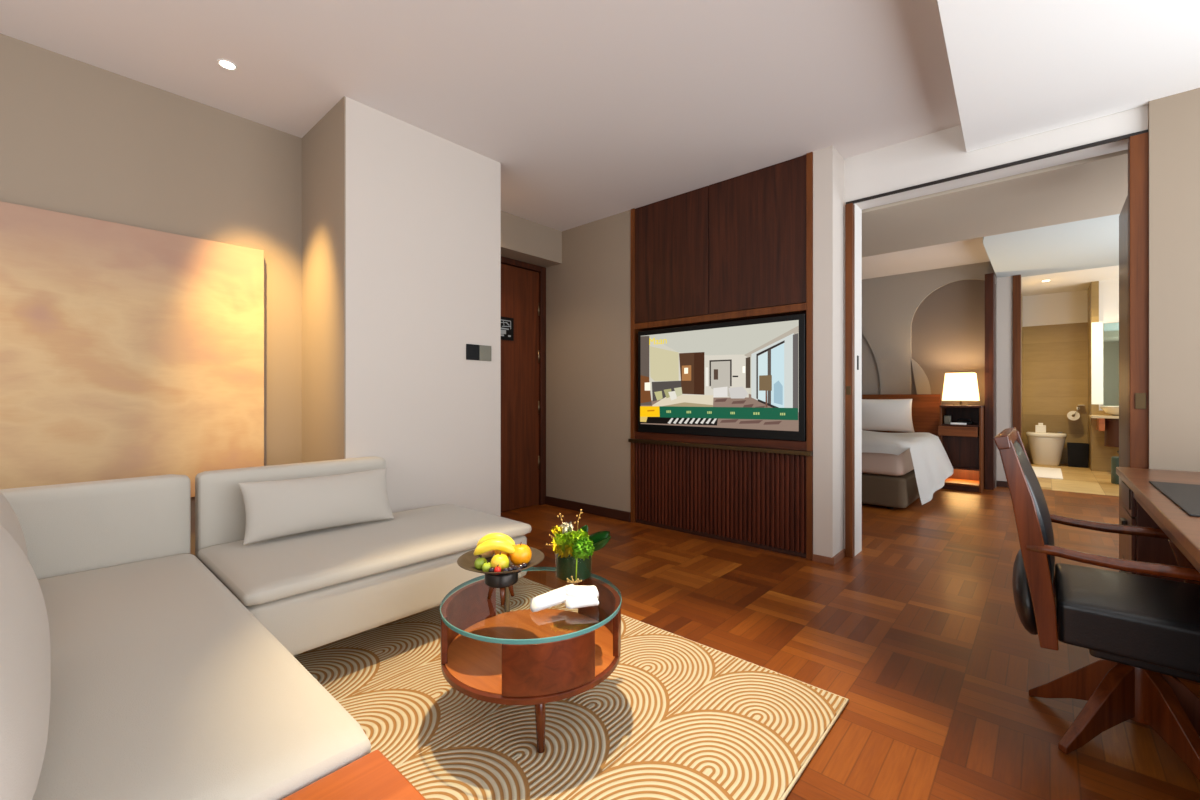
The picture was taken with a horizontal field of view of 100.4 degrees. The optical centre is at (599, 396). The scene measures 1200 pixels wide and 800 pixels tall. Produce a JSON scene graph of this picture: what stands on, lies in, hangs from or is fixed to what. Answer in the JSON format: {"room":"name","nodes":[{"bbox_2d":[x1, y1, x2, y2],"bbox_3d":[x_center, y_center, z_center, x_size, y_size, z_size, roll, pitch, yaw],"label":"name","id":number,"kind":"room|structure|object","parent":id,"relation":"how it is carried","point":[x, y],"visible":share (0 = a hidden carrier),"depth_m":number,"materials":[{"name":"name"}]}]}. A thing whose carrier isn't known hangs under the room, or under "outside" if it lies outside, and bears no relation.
{"room":"hotel room","nodes":[
{"label":"hotel room","id":0,"kind":"room"},
{"bbox_2d":[0,33,301,555],"bbox_3d":[-2.816,-0.275,2.311,0.200,2.750,2.700,0,0,42],"label":"wall","id":1,"kind":"structure","parent":0,"point":[78,138],"depth_m":2.70,"materials":[{"name":"beige paint"}]},
{"bbox_2d":[0,201,263,496],"bbox_3d":[-2.792,-0.164,2.153,0.044,1.427,2.296,0,0,42],"label":"painting","id":2,"kind":"object","parent":1,"relation":"attached to","point":[127,351],"visible":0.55,"depth_m":2.53},
{"bbox_2d":[302,96,345,462],"bbox_3d":[-1.649,-0.275,2.967,0.668,2.750,0.008,0,0,42],"label":"wall","id":3,"kind":"structure","parent":0,"point":[323,145],"depth_m":2.93,"materials":[{"name":"beige paint"}]},
{"bbox_2d":[346,97,500,516],"bbox_3d":[-1.373,-0.275,3.426,0.870,2.750,1.045,0,0,42],"label":"wall column","id":4,"kind":"structure","parent":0,"point":[423,208],"depth_m":3.08,"materials":[{"name":"beige paint"}]},
{"bbox_2d":[466,344,490,360],"bbox_3d":[-0.819,-0.300,3.383,0.012,0.104,0.196,0,0,42],"label":"light switch","id":5,"kind":"object","parent":4,"relation":"attached to","point":[473,352],"visible":1,"depth_m":3.37,"materials":[{"name":"black plastic"}]},
{"bbox_2d":[0,0,960,230],"bbox_3d":[-0.889,-1.800,2.414,3.860,0.300,5.420,0,0,42],"label":"ceiling","id":6,"kind":"structure","parent":0,"point":[589,111],"depth_m":2.54,"materials":[{"name":"white paint"}]},
{"bbox_2d":[217,59,236,70],"bbox_3d":[-1.849,-1.647,2.479,0.082,0.006,0.082,0,0,42],"label":"recessed light","id":7,"kind":"object","parent":6,"relation":"in","point":[226,64],"visible":1,"depth_m":2.48,"materials":[{"name":"white paint"}]},
{"bbox_2d":[501,211,561,267],"bbox_3d":[-1.035,-1.490,4.699,0.600,0.320,1.305,0,0,42],"label":"wall door header","id":8,"kind":"structure","parent":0,"point":[524,240],"depth_m":4.70,"materials":[{"name":"beige paint"}]},
{"bbox_2d":[546,210,630,511],"bbox_3d":[-0.133,-0.275,5.053,1.475,2.750,0.434,0,0,42],"label":"wall","id":9,"kind":"structure","parent":0,"point":[588,295],"depth_m":4.72,"materials":[{"name":"beige paint"}]},
{"bbox_2d":[545,496,630,521],"bbox_3d":[-0.157,1.058,4.773,1.132,0.085,0.016,0,0,42],"label":"baseboard","id":10,"kind":"structure","parent":9,"relation":"attached to","point":[567,504],"depth_m":4.71,"materials":[{"name":"brown wood"}]},
{"bbox_2d":[844,203,845,548],"bbox_3d":[1.761,-0.120,3.541,0.025,2.440,0.210,0,0,42],"label":"wall","id":11,"kind":"structure","parent":0,"point":[844,203],"depth_m":3.46,"materials":[{"name":"white paint"}]},
{"bbox_2d":[832,549,844,563],"bbox_3d":[1.609,1.075,3.364,0.013,0.050,0.254,0,0,42],"label":"baseboard","id":12,"kind":"structure","parent":11,"relation":"attached to","point":[841,554],"depth_m":3.35,"materials":[{"name":"brown wood"}]},
{"bbox_2d":[501,462,1199,799],"bbox_3d":[2.291,1.149,4.522,5.800,0.102,12.800,0,0,42],"label":"floor","id":13,"kind":"structure","parent":0,"point":[922,632],"depth_m":2.31,"materials":[{"name":"brown wood"}]},
{"bbox_2d":[294,577,848,799],"bbox_3d":[-0.933,1.094,1.567,2.422,0.012,2.796,0,0,42],"label":"rug","id":14,"kind":"object","parent":13,"relation":"on","point":[677,717],"visible":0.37,"depth_m":1.67,"materials":[{"name":"carpet"}]},
{"bbox_2d":[0,474,370,799],"bbox_3d":[-1.601,0.711,1.086,1.884,0.752,1.389,0,0,42],"label":"sofa","id":15,"kind":"object","parent":14,"relation":"on","point":[165,685],"visible":0.94,"depth_m":1.17,"materials":[{"name":"beige fabric"}]},
{"bbox_2d":[0,492,27,558],"bbox_3d":[-1.798,0.440,1.394,0.843,0.401,0.277,0,0,44],"label":"cushion","id":16,"kind":"object","parent":15,"relation":"on","point":[9,521],"visible":0.35,"depth_m":1.46,"materials":[{"name":"beige fabric"}]},
{"bbox_2d":[0,524,50,799],"bbox_3d":[-1.147,0.425,0.832,0.843,0.424,0.321,0,0,44],"label":"cushion","id":17,"kind":"object","parent":15,"relation":"on","point":[25,648],"visible":1,"depth_m":0.75,"materials":[{"name":"beige fabric"}]},
{"bbox_2d":[32,553,370,799],"bbox_3d":[-1.331,0.679,1.294,1.759,0.072,0.719,0,0,42],"label":"seat cushion","id":18,"kind":"object","parent":15,"relation":"on","point":[165,685],"depth_m":1.08,"materials":[{"name":"beige fabric"}]},
{"bbox_2d":[281,750,425,799],"bbox_3d":[-0.495,0.883,0.547,0.468,0.406,0.718,0,0,42],"label":"side table","id":19,"kind":"object","parent":14,"relation":"on","point":[372,776],"visible":1,"depth_m":0.88,"materials":[{"name":"orange wood"}]},
{"bbox_2d":[195,456,530,655],"bbox_3d":[-1.088,0.711,2.404,0.895,0.752,1.239,0,0,42],"label":"sofa","id":20,"kind":"object","parent":14,"relation":"on","point":[313,589],"visible":0.77,"depth_m":2.11,"materials":[{"name":"beige fabric"}]},
{"bbox_2d":[238,468,393,544],"bbox_3d":[-1.322,0.502,2.385,0.653,0.254,0.161,0,0,-44],"label":"lumbar pillow","id":21,"kind":"object","parent":20,"relation":"on","point":[277,508],"visible":1,"depth_m":2.30,"materials":[{"name":"beige fabric"}]},
{"bbox_2d":[198,504,530,605],"bbox_3d":[-1.043,0.671,2.364,0.774,0.068,1.239,0,0,42],"label":"seat cushion","id":22,"kind":"object","parent":20,"relation":"on","point":[289,568],"depth_m":2.11,"materials":[{"name":"beige fabric"}]},
{"bbox_2d":[440,567,621,752],"bbox_3d":[-0.228,0.883,1.702,0.603,0.407,0.603,0,0,42],"label":"coffee table","id":23,"kind":"object","parent":14,"relation":"on","point":[520,657],"visible":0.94,"depth_m":1.57,"materials":[{"name":"red wood"}]},
{"bbox_2d":[457,547,543,604],"bbox_3d":[-0.330,0.609,1.675,0.286,0.142,0.286,0,0,42],"label":"fruit bowl","id":24,"kind":"object","parent":23,"relation":"on","point":[466,561],"visible":0.46,"depth_m":1.64,"materials":[{"name":"grey metal"}]},
{"bbox_2d":[474,555,486,569],"bbox_3d":[-0.392,0.544,1.646,0.042,0.046,0.042,0,0,42],"label":"lime","id":25,"kind":"object","parent":24,"relation":"on","point":[478,563],"visible":0.87,"depth_m":1.63,"materials":[{"name":"green food"}]},
{"bbox_2d":[482,560,490,571],"bbox_3d":[-0.363,0.548,1.616,0.036,0.040,0.036,0,0,42],"label":"lime","id":26,"kind":"object","parent":24,"relation":"in","point":[485,568],"visible":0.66,"depth_m":1.60,"materials":[{"name":"green"}]},
{"bbox_2d":[480,550,494,557],"bbox_3d":[-0.391,0.524,1.732,0.056,0.059,0.056,0,0,42],"label":"peach","id":27,"kind":"object","parent":24,"relation":"on","point":[488,554],"visible":0.38,"depth_m":1.71,"materials":[{"name":"brown food"}]},
{"bbox_2d":[473,539,514,554],"bbox_3d":[-0.341,0.497,1.646,0.149,0.058,0.035,0,0,-7],"label":"banana","id":28,"kind":"object","parent":24,"relation":"in","point":[495,544],"visible":1,"depth_m":1.63,"materials":[{"name":"yellow food"}]},
{"bbox_2d":[476,533,514,547],"bbox_3d":[-0.346,0.490,1.693,0.147,0.062,0.035,0,0,-1],"label":"banana","id":29,"kind":"object","parent":24,"relation":"in","point":[500,536],"visible":0.49,"depth_m":1.68,"materials":[{"name":"yellow food"}]},
{"bbox_2d":[494,564,500,574],"bbox_3d":[-0.323,0.544,1.578,0.022,0.031,0.022,0,0,42],"label":"strawberry","id":30,"kind":"object","parent":24,"relation":"in","point":[497,569],"visible":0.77,"depth_m":1.57,"materials":[{"name":"red food"}]},
{"bbox_2d":[490,552,508,571],"bbox_3d":[-0.324,0.533,1.620,0.060,0.063,0.060,0,0,42],"label":"apple","id":31,"kind":"object","parent":24,"relation":"on","point":[502,560],"visible":0.75,"depth_m":1.60,"materials":[{"name":"yellow food"}]},
{"bbox_2d":[495,550,508,557],"bbox_3d":[-0.333,0.524,1.710,0.062,0.059,0.050,0,0,42],"label":"mango","id":32,"kind":"object","parent":24,"relation":"on","point":[496,551],"visible":0.16,"depth_m":1.69,"materials":[{"name":"orange food"}]},
{"bbox_2d":[509,542,531,564],"bbox_3d":[-0.266,0.524,1.675,0.074,0.076,0.074,0,0,42],"label":"orange","id":33,"kind":"object","parent":24,"relation":"on","point":[522,553],"visible":0.86,"depth_m":1.65,"materials":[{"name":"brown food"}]},
{"bbox_2d":[441,650,620,704],"bbox_3d":[-0.228,0.859,1.702,0.596,0.029,0.596,0,0,42],"label":"shelf","id":34,"kind":"object","parent":23,"relation":"attached to","point":[477,674],"depth_m":1.50,"materials":[{"name":"red wood"}]},
{"bbox_2d":[530,576,598,611],"bbox_3d":[-0.114,0.630,1.625,0.224,0.095,0.128,0,0,-6],"label":"rolled towel","id":35,"kind":"object","parent":23,"relation":"on","point":[574,596],"visible":1,"depth_m":1.60,"materials":[{"name":"white fabric"}]},
{"bbox_2d":[555,553,592,580],"bbox_3d":[-0.098,0.618,1.885,0.140,0.122,0.140,0,0,42],"label":"flower vase","id":36,"kind":"object","parent":23,"relation":"on","point":[580,569],"visible":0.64,"depth_m":1.83,"materials":[{"name":"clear glass"}]},
{"bbox_2d":[546,509,610,559],"bbox_3d":[-0.086,0.513,1.867,0.186,0.169,0.197,0,0,42],"label":"flower bouquet","id":37,"kind":"object","parent":36,"relation":"in","point":[567,541],"visible":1,"depth_m":1.84,"materials":[{"name":"green plant"}]},
{"bbox_2d":[628,152,812,559],"bbox_3d":[0.890,-0.275,3.926,1.553,2.750,0.195,0,0,42],"label":"wall panel","id":38,"kind":"object","parent":13,"relation":"on","point":[738,248],"visible":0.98,"depth_m":3.78,"materials":[{"name":"red wood"}]},
{"bbox_2d":[638,314,805,440],"bbox_3d":[0.893,-0.133,3.891,1.414,0.865,0.162,0,0,42],"label":"television","id":39,"kind":"object","parent":38,"relation":"attached to","point":[742,378],"visible":1,"depth_m":3.76,"materials":[{"name":"black plastic"}]},
{"bbox_2d":[813,146,843,557],"bbox_3d":[1.632,-0.275,3.493,0.125,2.750,0.454,0,0,42],"label":"wall pier","id":40,"kind":"object","parent":13,"relation":"on","point":[828,164],"visible":0.86,"depth_m":3.33,"materials":[{"name":"beige paint"}]},
{"bbox_2d":[813,554,834,564],"bbox_3d":[1.482,1.077,3.314,0.138,0.045,0.014,0,0,42],"label":"baseboard","id":41,"kind":"object","parent":40,"relation":"attached to","point":[817,558],"visible":1,"depth_m":3.31,"materials":[{"name":"brown wood"}]},
{"bbox_2d":[862,394,940,508],"bbox_3d":[2.885,0.532,6.240,2.000,1.135,2.215,0,0,42],"label":"bed","id":42,"kind":"object","parent":13,"relation":"on","point":[889,480],"visible":0.25,"depth_m":4.97,"materials":[{"name":"brown fabric"}]},
{"bbox_2d":[862,399,913,431],"bbox_3d":[3.699,0.240,6.641,0.800,0.434,0.257,0,0,42],"label":"bed pillow","id":43,"kind":"object","parent":42,"relation":"on","point":[877,414],"visible":0.66,"depth_m":6.49,"materials":[{"name":"white fabric"}]},
{"bbox_2d":[862,430,953,504],"bbox_3d":[2.859,0.729,5.838,1.934,0.612,1.680,0,0,42],"label":"duvet","id":44,"kind":"object","parent":42,"relation":"on","point":[932,465],"visible":0.47,"depth_m":5.14,"materials":[{"name":"white fabric"}]},
{"bbox_2d":[938,405,984,492],"bbox_3d":[4.347,0.600,6.015,0.415,1.000,0.435,0,0,42],"label":"nightstand","id":45,"kind":"object","parent":13,"relation":"on","point":[964,445],"visible":0.82,"depth_m":5.92,"materials":[{"name":"red wood"}]},
{"bbox_2d":[944,415,951,423],"bbox_3d":[4.217,0.271,6.061,0.069,0.108,0.104,0,0,42],"label":"holder","id":46,"kind":"object","parent":45,"relation":"on","point":[947,418],"visible":0.91,"depth_m":6.02,"materials":[{"name":"grey metal"}]},
{"bbox_2d":[950,422,965,424],"bbox_3d":[4.223,0.314,5.892,0.150,0.022,0.037,0,0,42],"label":"notepad","id":47,"kind":"object","parent":45,"relation":"on","point":[951,422],"visible":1,"depth_m":5.88,"materials":[{"name":"white paper"}]},
{"bbox_2d":[941,424,978,426],"bbox_3d":[4.353,0.335,6.013,0.363,0.020,0.390,0,0,42],"label":"shelf","id":48,"kind":"object","parent":45,"relation":"attached to","point":[942,425],"depth_m":5.90,"materials":[{"name":"red wood"}]},
{"bbox_2d":[942,372,979,404],"bbox_3d":[4.341,-0.093,6.017,0.336,0.385,0.336,0,0,42],"label":"table lamp","id":49,"kind":"object","parent":45,"relation":"on","point":[960,387],"visible":0.92,"depth_m":5.90,"materials":[{"name":"beige fabric"}]},
{"bbox_2d":[956,418,972,424],"bbox_3d":[4.325,0.289,5.931,0.150,0.070,0.150,0,0,42],"label":"telephone","id":50,"kind":"object","parent":45,"relation":"on","point":[969,422],"visible":0.92,"depth_m":5.90,"materials":[{"name":"black plastic"}]},
{"bbox_2d":[952,466,978,470],"bbox_3d":[4.353,0.841,6.013,0.363,0.018,0.390,0,0,42],"label":"niche shelf","id":51,"kind":"object","parent":45,"relation":"attached to","point":[976,468],"depth_m":5.85,"materials":[{"name":"red wood"}]},
{"bbox_2d":[1026,431,1066,465],"bbox_3d":[7.262,0.832,8.142,0.500,0.532,0.540,0,0,42],"label":"toilet","id":52,"kind":"object","parent":13,"relation":"on","point":[1046,449],"visible":1,"depth_m":7.97,"materials":[{"name":"white ceramic"}]},
{"bbox_2d":[1035,423,1045,432],"bbox_3d":[7.227,0.502,8.200,0.130,0.155,0.130,0,0,42],"label":"tissue box","id":53,"kind":"object","parent":52,"relation":"on","point":[1040,427],"visible":1,"depth_m":8.16,"materials":[{"name":"white"}]},
{"bbox_2d":[1032,466,1062,479],"bbox_3d":[6.432,1.090,7.227,0.360,0.016,1.250,0,0,42],"label":"bath mat","id":54,"kind":"object","parent":13,"relation":"on","point":[1041,472],"visible":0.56,"depth_m":7.17,"materials":[{"name":"white fabric"}]},
{"bbox_2d":[1067,442,1088,467],"bbox_3d":[7.522,0.913,7.870,0.250,0.370,0.200,0,0,42],"label":"waste bin","id":55,"kind":"object","parent":13,"relation":"on","point":[1078,453],"visible":1,"depth_m":7.80,"materials":[{"name":"black plastic"}]},
{"bbox_2d":[994,427,1199,780],"bbox_3d":[1.682,0.610,1.605,0.625,0.977,0.595,0,0,42],"label":"desk chair","id":56,"kind":"object","parent":13,"relation":"on","point":[1144,631],"visible":0.99,"depth_m":1.53,"materials":[{"name":"black leather"}]},
{"bbox_2d":[1111,456,1118,483],"bbox_3d":[6.598,0.927,6.309,0.210,0.340,0.210,0,0,42],"label":"pedal bin","id":57,"kind":"object","parent":13,"relation":"on","point":[1114,460],"visible":0.4,"depth_m":6.31,"materials":[{"name":"teal metal"}]},
{"bbox_2d":[1116,467,1199,582],"bbox_3d":[2.078,0.725,1.396,0.718,0.750,2.350,0,0,42],"label":"desk","id":58,"kind":"object","parent":13,"relation":"on","point":[1144,505],"visible":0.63,"depth_m":2.12,"materials":[{"name":"brown wood"}]},
{"bbox_2d":[1149,481,1199,516],"bbox_3d":[2.196,0.347,1.579,0.545,0.006,0.780,0,0,42],"label":"desk pad","id":59,"kind":"object","parent":58,"relation":"on","point":[1185,496],"visible":1,"depth_m":1.76,"materials":[{"name":"grey leather"}]},
{"bbox_2d":[854,203,861,555],"bbox_3d":[1.799,-0.120,3.531,0.045,2.440,0.175,0,0,42],"label":"wall","id":60,"kind":"structure","parent":0,"point":[858,212],"depth_m":3.52,"materials":[{"name":"white paint"}]},
{"bbox_2d":[846,386,850,394],"bbox_3d":[1.702,-0.045,3.425,0.030,0.060,0.006,0,0,42],"label":"strike plate","id":61,"kind":"object","parent":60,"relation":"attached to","point":[848,388],"visible":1,"depth_m":3.42,"materials":[{"name":"brown metal"}]},
{"bbox_2d":[845,203,854,557],"bbox_3d":[1.722,-0.113,3.446,0.047,2.425,0.055,0,0,42],"label":"trim","id":62,"kind":"structure","parent":60,"relation":"attached to","point":[849,208],"depth_m":3.43,"materials":[{"name":"red wood"}]},
{"bbox_2d":[862,334,879,393],"bbox_3d":[2.940,-0.250,7.729,2.500,2.700,0.006,0,0,42],"label":"wall panel","id":63,"kind":"object","parent":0,"point":[870,378],"visible":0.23,"depth_m":6.99,"materials":[{"name":"beige fabric"}]},
{"bbox_2d":[862,237,989,279],"bbox_3d":[3.406,-1.750,5.772,5.800,0.200,2.750,0,0,42],"label":"ceiling","id":64,"kind":"structure","parent":0,"point":[970,251],"depth_m":5.96,"materials":[{"name":"white paint"}]},
{"bbox_2d":[862,261,995,393],"bbox_3d":[3.396,-0.275,7.306,3.743,2.750,0.035,0,0,42],"label":"wall","id":65,"kind":"structure","parent":0,"point":[890,304],"depth_m":6.74,"materials":[{"name":"beige paint"}]},
{"bbox_2d":[911,276,996,487],"bbox_3d":[3.471,-0.275,7.389,3.745,2.750,0.250,0,0,42],"label":"wall","id":66,"kind":"structure","parent":0,"point":[948,328],"depth_m":6.37,"materials":[{"name":"grey paint"}]},
{"bbox_2d":[985,273,994,489],"bbox_3d":[4.690,-0.182,6.014,0.083,2.565,0.220,0,0,42],"label":"trim","id":67,"kind":"structure","parent":66,"relation":"attached to","point":[989,278],"depth_m":5.93,"materials":[{"name":"red wood"}]},
{"bbox_2d":[862,149,1127,256],"bbox_3d":[2.072,-1.712,4.276,5.800,0.775,1.260,0,0,42],"label":"ceiling","id":68,"kind":"structure","parent":0,"point":[1094,187],"depth_m":3.50,"materials":[{"name":"beige paint"}]},
{"bbox_2d":[844,105,1147,209],"bbox_3d":[2.300,-1.620,3.064,1.445,0.560,0.205,0,0,42],"label":"wall header","id":69,"kind":"structure","parent":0,"point":[942,154],"depth_m":3.06,"materials":[{"name":"white paint"}]},
{"bbox_2d":[846,129,1147,203],"bbox_3d":[2.233,-1.333,2.977,1.430,0.017,0.015,0,0,42],"label":"trim","id":70,"kind":"structure","parent":69,"relation":"attached to","point":[1127,136],"depth_m":2.88,"materials":[{"name":"black"}]},
{"bbox_2d":[997,276,1012,480],"bbox_3d":[4.995,-0.275,6.171,0.160,2.750,0.140,0,0,42],"label":"wall","id":71,"kind":"structure","parent":0,"point":[1004,284],"depth_m":6.12,"materials":[{"name":"beige paint"}]},
{"bbox_2d":[996,481,1007,486],"bbox_3d":[4.943,1.065,6.113,0.156,0.070,0.015,0,0,42],"label":"baseboard","id":72,"kind":"structure","parent":71,"relation":"attached to","point":[998,483],"depth_m":6.12,"materials":[{"name":"brown wood"}]},
{"bbox_2d":[1021,292,1021,438],"bbox_3d":[6.113,-0.325,7.545,0.320,2.850,3.400,0,0,42],"label":"wall","id":73,"kind":"structure","parent":0,"point":[1021,292],"depth_m":8.22,"materials":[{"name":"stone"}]},
{"bbox_2d":[1013,275,1020,436],"bbox_3d":[5.082,-0.185,6.093,0.075,2.570,0.180,0,0,42],"label":"door","id":74,"kind":"structure","parent":73,"relation":"in","point":[1016,278],"depth_m":6.02,"materials":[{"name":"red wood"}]},
{"bbox_2d":[983,214,1119,277],"bbox_3d":[4.829,-1.720,4.550,2.050,0.500,2.820,0,0,42],"label":"ceiling","id":75,"kind":"structure","parent":0,"point":[1092,243],"depth_m":4.95,"materials":[{"name":"white paint"}]},
{"bbox_2d":[1022,290,1087,463],"bbox_3d":[7.887,-0.325,8.107,2.220,2.850,0.200,0,0,42],"label":"wall","id":76,"kind":"structure","parent":0,"point":[1054,357],"depth_m":8.27,"materials":[{"name":"tile"}]},
{"bbox_3d":[7.688,0.216,8.031,0.136,0.181,0.179,0,0,42],"label":"toilet paper holder","id":77,"kind":"object","parent":76,"relation":"attached to","visible":0},
{"bbox_2d":[1067,411,1079,419],"bbox_3d":[7.628,0.300,8.057,0.150,0.150,0.100,0,0,42],"label":"toilet roll","id":78,"kind":"object","parent":77,"relation":"on","point":[1069,415],"visible":0.97,"depth_m":8.02,"materials":[{"name":"white paper"}]},
{"bbox_2d":[937,0,1199,151],"bbox_3d":[1.200,-1.695,0.411,1.956,0.450,5.210,0,0,42],"label":"ceiling","id":79,"kind":"structure","parent":0,"point":[1019,68],"depth_m":2.17,"materials":[{"name":"white paint"}]},
{"bbox_2d":[1021,265,1118,296],"bbox_3d":[6.718,-1.760,7.006,2.500,0.080,3.400,0,0,42],"label":"ceiling","id":80,"kind":"structure","parent":0,"point":[1078,280],"depth_m":7.38,"materials":[{"name":"white paint"}]},
{"bbox_2d":[1088,281,1098,409],"bbox_3d":[7.627,-0.775,7.736,0.085,1.950,0.800,0,0,42],"label":"pillar","id":81,"kind":"structure","parent":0,"point":[1093,290],"depth_m":7.49,"materials":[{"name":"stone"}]},
{"bbox_2d":[1091,322,1102,403],"bbox_3d":[7.369,-0.500,7.409,0.125,1.220,0.012,0,0,42],"label":"light","id":82,"kind":"object","parent":81,"relation":"attached to","point":[1096,327],"visible":1,"depth_m":7.40,"materials":[{"name":"white"}]},
{"bbox_2d":[1088,410,1118,471],"bbox_3d":[8.006,0.650,7.398,1.100,0.900,0.800,0,0,42],"label":"pier","id":83,"kind":"object","parent":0,"point":[1100,455],"visible":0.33,"depth_m":7.42,"materials":[{"name":"stone"}]},
{"bbox_2d":[1099,279,1118,409],"bbox_3d":[8.054,-0.775,7.389,1.015,1.950,0.750,0,0,42],"label":"wall","id":84,"kind":"structure","parent":0,"point":[1108,290],"depth_m":7.38,"materials":[{"name":"white paint"}]},
{"bbox_2d":[1103,322,1118,405],"bbox_3d":[7.768,-0.475,7.120,0.845,1.230,0.012,0,0,42],"label":"mirror","id":85,"kind":"object","parent":84,"relation":"attached to","point":[1110,330],"visible":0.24,"depth_m":7.34,"materials":[{"name":"mirror"}]},
{"bbox_2d":[1148,88,1199,471],"bbox_3d":[3.266,-0.210,2.172,1.217,2.620,0.250,0,0,42],"label":"wall","id":86,"kind":"structure","parent":0,"point":[1173,120],"depth_m":2.43,"materials":[{"name":"beige paint"}]},
{"bbox_2d":[1119,195,1127,571],"bbox_3d":[2.958,0.000,2.798,0.046,2.180,0.545,0,0,42],"label":"door","id":87,"kind":"structure","parent":86,"relation":"in","point":[1123,217],"depth_m":2.83,"materials":[{"name":"brown wood"}]},
{"bbox_2d":[1128,132,1148,468],"bbox_3d":[2.747,-0.113,2.551,0.068,2.425,0.085,0,0,42],"label":"trim","id":88,"kind":"structure","parent":86,"relation":"attached to","point":[1138,145],"depth_m":2.52,"materials":[{"name":"red wood"}]},
{"bbox_2d":[1135,393,1145,408],"bbox_3d":[2.720,0.020,2.516,0.038,0.080,0.008,0,0,42],"label":"door lock","id":89,"kind":"object","parent":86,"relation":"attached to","point":[1140,398],"visible":1,"depth_m":2.51,"materials":[{"name":"brown metal"}]},
{"bbox_3d":[-1.209,-0.115,4.744,0.280,2.430,1.470,0,0,42],"label":"wall","id":90,"kind":"structure","parent":0,"visible":0},
{"bbox_2d":[501,256,545,511],"bbox_3d":[-1.040,-0.114,4.655,0.090,2.428,1.364,0,0,42],"label":"door","id":91,"kind":"structure","parent":90,"relation":"in","point":[523,284],"depth_m":4.96,"materials":[{"name":"brown wood"}]},
{"bbox_2d":[501,316,513,340],"bbox_3d":[-0.934,-0.655,4.752,0.006,0.220,0.280,0,0,42],"label":"notice","id":92,"kind":"object","parent":91,"relation":"attached to","point":[507,324],"visible":0.61,"depth_m":4.80,"materials":[{"name":"black plastic"}]},
{"bbox_3d":[7.526,0.700,5.884,0.200,0.800,2.000,0,0,42],"label":"sill","id":93,"kind":"structure","parent":0,"visible":0},
{"bbox_2d":[1089,406,1118,453],"bbox_3d":[7.545,0.477,6.896,1.120,0.685,0.553,0,0,42],"label":"washbasin","id":94,"kind":"object","parent":93,"relation":"attached to","point":[1109,424],"visible":0.48,"depth_m":7.03,"materials":[{"name":"brown wood"}]},
{"bbox_2d":[1089,415,1118,418],"bbox_3d":[7.551,0.282,6.903,1.120,0.035,0.535,0,0,42],"label":"countertop","id":95,"kind":"structure","parent":94,"relation":"on","point":[1091,416],"depth_m":7.01,"materials":[{"name":"beige stone"}]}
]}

